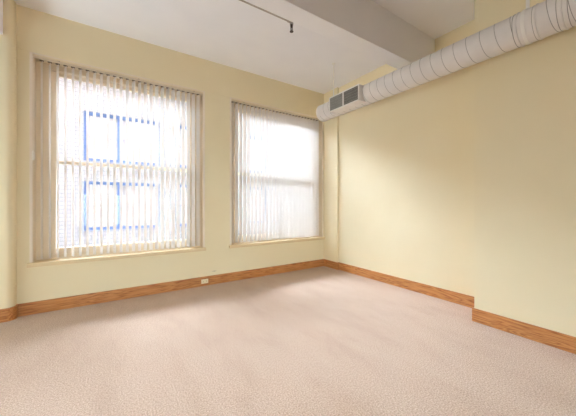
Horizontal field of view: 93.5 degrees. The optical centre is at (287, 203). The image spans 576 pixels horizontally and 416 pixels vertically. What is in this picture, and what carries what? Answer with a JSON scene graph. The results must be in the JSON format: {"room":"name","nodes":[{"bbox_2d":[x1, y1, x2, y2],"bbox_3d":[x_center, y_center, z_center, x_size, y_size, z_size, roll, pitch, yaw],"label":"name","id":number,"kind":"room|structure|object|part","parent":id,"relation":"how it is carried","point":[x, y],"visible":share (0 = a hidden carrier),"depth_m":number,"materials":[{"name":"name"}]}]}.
{"room":"empty living room","nodes":[
{"label":"empty living room","id":0,"kind":"room"},
{"bbox_2d":[17,5,323,303],"bbox_3d":[-2.445,-0.510,4.003,7.925,3.720,0.425,0,0,-33],"label":"wall","id":1,"kind":"structure","parent":0,"point":[38,32],"depth_m":4.08,"materials":[{"name":"yellow paint"}]},
{"bbox_2d":[27,52,205,267],"bbox_3d":[-2.328,-0.537,3.980,2.149,2.616,0.352,0,0,-33],"label":"window","id":2,"kind":"structure","parent":1,"relation":"in","point":[35,260],"depth_m":3.57,"materials":[{"name":"beige paint"}]},
{"bbox_3d":[-2.292,0.746,3.925,2.149,0.050,0.222,0,0,-33],"label":"sill","id":3,"kind":"part","parent":2,"relation":"part of","materials":[{"name":"beige paint"}]},
{"bbox_2d":[32,56,201,258],"bbox_3d":[-2.282,-0.565,3.908,2.064,2.524,0.115,0,0,-33],"label":"vertical blind","id":4,"kind":"object","parent":2,"relation":"attached to","point":[50,61],"visible":1,"depth_m":3.92,"materials":[{"name":"plastic"}]},
{"bbox_3d":[-2.396,-1.139,4.092,1.819,1.222,0.040,0,0,-33],"label":"sash","id":5,"kind":"part","parent":2,"relation":"part of","materials":[{"name":"beige paint"}]},
{"bbox_3d":[-2.371,0.049,4.054,1.819,1.242,0.040,0,0,-33],"label":"sash","id":6,"kind":"part","parent":2,"relation":"part of","materials":[{"name":"beige paint"}]},
{"bbox_2d":[0,259,323,322],"bbox_3d":[-1.293,1.275,4.436,5.044,0.150,0.129,0,0,-33],"label":"baseboard","id":7,"kind":"structure","parent":1,"relation":"attached to","point":[36,307],"depth_m":3.90,"materials":[{"name":"brown wood"}]},
{"bbox_2d":[229,97,324,247],"bbox_3d":[-0.196,-0.537,5.386,2.149,2.616,0.352,0,0,-33],"label":"window","id":8,"kind":"structure","parent":1,"relation":"in","point":[320,237],"depth_m":5.17,"materials":[{"name":"beige paint"}]},
{"bbox_3d":[-0.264,-1.139,5.498,1.819,1.222,0.040,0,0,-33],"label":"sash","id":9,"kind":"part","parent":8,"relation":"part of","materials":[{"name":"beige paint"}]},
{"bbox_3d":[-0.239,0.049,5.460,1.819,1.242,0.040,0,0,-33],"label":"sash","id":10,"kind":"part","parent":8,"relation":"part of","materials":[{"name":"beige paint"}]},
{"bbox_2d":[232,100,319,242],"bbox_3d":[-0.157,-0.565,5.329,2.059,2.524,0.087,0,0,-33],"label":"vertical blind","id":11,"kind":"object","parent":8,"relation":"attached to","point":[290,145],"visible":0.94,"depth_m":5.32,"materials":[{"name":"fabric"}]},
{"bbox_3d":[-0.160,0.746,5.332,2.149,0.050,0.222,0,0,-33],"label":"sill","id":12,"kind":"part","parent":8,"relation":"part of","materials":[{"name":"beige paint"}]},
{"bbox_2d":[180,187,186,223],"bbox_3d":[-4.327,0.105,14.228,2.660,1.870,0.028,0,0,-33],"label":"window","id":13,"kind":"structure","parent":0,"point":[180,187],"depth_m":13.62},
{"bbox_2d":[14,0,473,93],"bbox_3d":[1.044,-2.445,-1.288,7.925,0.150,13.100,0,0,-33],"label":"ceiling","id":14,"kind":"structure","parent":0,"point":[237,34],"depth_m":3.71,"materials":[{"name":"paint"}]},
{"bbox_2d":[0,0,2,34],"bbox_3d":[-2.852,-2.145,2.117,0.410,0.450,2.055,0,0,-33],"label":"beam","id":15,"kind":"structure","parent":14,"relation":"attached to","point":[1,1],"depth_m":3.04,"materials":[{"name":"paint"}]},
{"bbox_2d":[244,0,434,68],"bbox_3d":[-1.078,-2.120,1.930,7.525,0.500,0.210,0,0,-33],"label":"ceiling beam","id":16,"kind":"structure","parent":14,"relation":"attached to","point":[366,27],"depth_m":3.11,"materials":[{"name":"paint"}]},
{"bbox_2d":[239,0,292,32],"bbox_3d":[-2.117,-1.843,1.393,5.199,0.121,0.038,0,0,-33],"label":"sprinkler","id":17,"kind":"object","parent":16,"relation":"attached to","point":[288,21],"visible":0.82,"depth_m":2.69,"materials":[{"name":"grey paint"}]},
{"bbox_2d":[316,0,575,121],"bbox_3d":[3.803,-1.911,-0.060,0.384,0.918,11.693,0,0,-33],"label":"air duct","id":18,"kind":"object","parent":14,"relation":"hanging from","point":[539,21],"visible":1,"depth_m":2.79,"materials":[{"name":"white metal"}]},
{"bbox_3d":[0.772,-2.053,4.588,0.059,0.634,0.059,0,0,-33],"label":"hanger rod","id":19,"kind":"part","parent":18,"relation":"part of","materials":[{"name":"paint"}]},
{"bbox_3d":[0.836,-1.582,4.103,0.010,0.238,0.630,0,0,-33],"label":"register frame","id":20,"kind":"part","parent":18,"relation":"part of","materials":[{"name":"paint"}]},
{"bbox_2d":[250,189,261,220],"bbox_3d":[-1.255,0.105,16.254,2.660,1.870,0.028,0,0,-33],"label":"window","id":21,"kind":"structure","parent":0,"point":[250,189],"depth_m":15.64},
{"bbox_2d":[0,266,575,415],"bbox_3d":[1.044,1.410,-1.288,7.925,0.120,13.100,0,0,-33],"label":"floor","id":22,"kind":"structure","parent":0,"point":[322,340],"depth_m":2.39,"materials":[{"name":"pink carpet"}]},
{"bbox_2d":[0,0,16,308],"bbox_3d":[-3.297,-0.510,3.123,0.223,3.720,0.115,0,0,-33],"label":"pilaster","id":23,"kind":"object","parent":22,"relation":"on","point":[8,40],"visible":0.91,"depth_m":3.12,"materials":[{"name":"yellow paint"}]},
{"bbox_2d":[324,87,338,261],"bbox_3d":[0.909,-0.510,5.715,0.040,3.720,0.420,0,0,-33],"label":"pilaster","id":24,"kind":"object","parent":22,"relation":"on","point":[331,127],"visible":0.86,"depth_m":5.67,"materials":[{"name":"yellow paint"}]},
{"bbox_2d":[339,20,473,296],"bbox_3d":[4.329,-0.510,0.747,0.200,3.720,12.480,0,0,-33],"label":"wall","id":25,"kind":"structure","parent":0,"point":[406,158],"depth_m":4.17,"materials":[{"name":"yellow paint"}]},
{"bbox_2d":[474,0,575,336],"bbox_3d":[4.910,-0.510,-0.703,0.425,3.720,9.420,0,0,-33],"label":"wall","id":26,"kind":"structure","parent":0,"point":[525,97],"depth_m":2.73,"materials":[{"name":"yellow paint"}]},
{"bbox_2d":[324,259,575,353],"bbox_3d":[4.066,1.275,0.562,0.443,0.150,12.462,0,0,-33],"label":"baseboard","id":27,"kind":"structure","parent":26,"relation":"attached to","point":[565,342],"depth_m":3.06,"materials":[{"name":"brown wood"}]},
{"label":"outside","id":28,"kind":"structure","parent":0,"visible":0},
{"bbox_3d":[-3.129,10.450,9.286,95.000,0.200,9.050,0,0,-33],"label":"ground","id":29,"kind":"structure","parent":28,"visible":0},
{"bbox_2d":[59,78,261,247],"bbox_3d":[-7.789,2.425,16.353,95.200,15.850,8.120,0,0,-33],"label":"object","id":30,"kind":"structure","parent":29,"relation":"on","point":[61,80],"depth_m":11.89,"materials":[{"name":"white brick"}]},
{"bbox_3d":[-7.350,0.105,12.127,2.660,0.060,0.060,0,0,-33],"label":"sash rail","id":31,"kind":"part","parent":30,"relation":"part of","materials":[{"name":"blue paint"}]},
{"bbox_2d":[89,184,154,226],"bbox_3d":[-7.400,0.105,12.202,2.660,1.870,0.028,0,0,-33],"label":"window","id":32,"kind":"structure","parent":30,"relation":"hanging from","point":[90,185],"depth_m":12.06,"materials":[{"name":"glass"}]},
{"bbox_3d":[-7.350,-2.815,12.127,2.660,0.060,0.060,0,0,-33],"label":"sash rail","id":33,"kind":"part","parent":30,"relation":"part of","materials":[{"name":"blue paint"}]},
{"bbox_2d":[89,115,154,162],"bbox_3d":[-7.400,-2.815,12.202,2.660,1.870,0.028,0,0,-33],"label":"window","id":34,"kind":"structure","parent":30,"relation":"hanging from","point":[90,116],"depth_m":12.06,"materials":[{"name":"glass"}]},
{"bbox_2d":[180,129,186,164],"bbox_3d":[-4.327,-2.815,14.228,2.660,1.870,0.028,0,0,-33],"label":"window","id":35,"kind":"structure","parent":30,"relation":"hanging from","point":[180,129],"depth_m":13.62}
]}

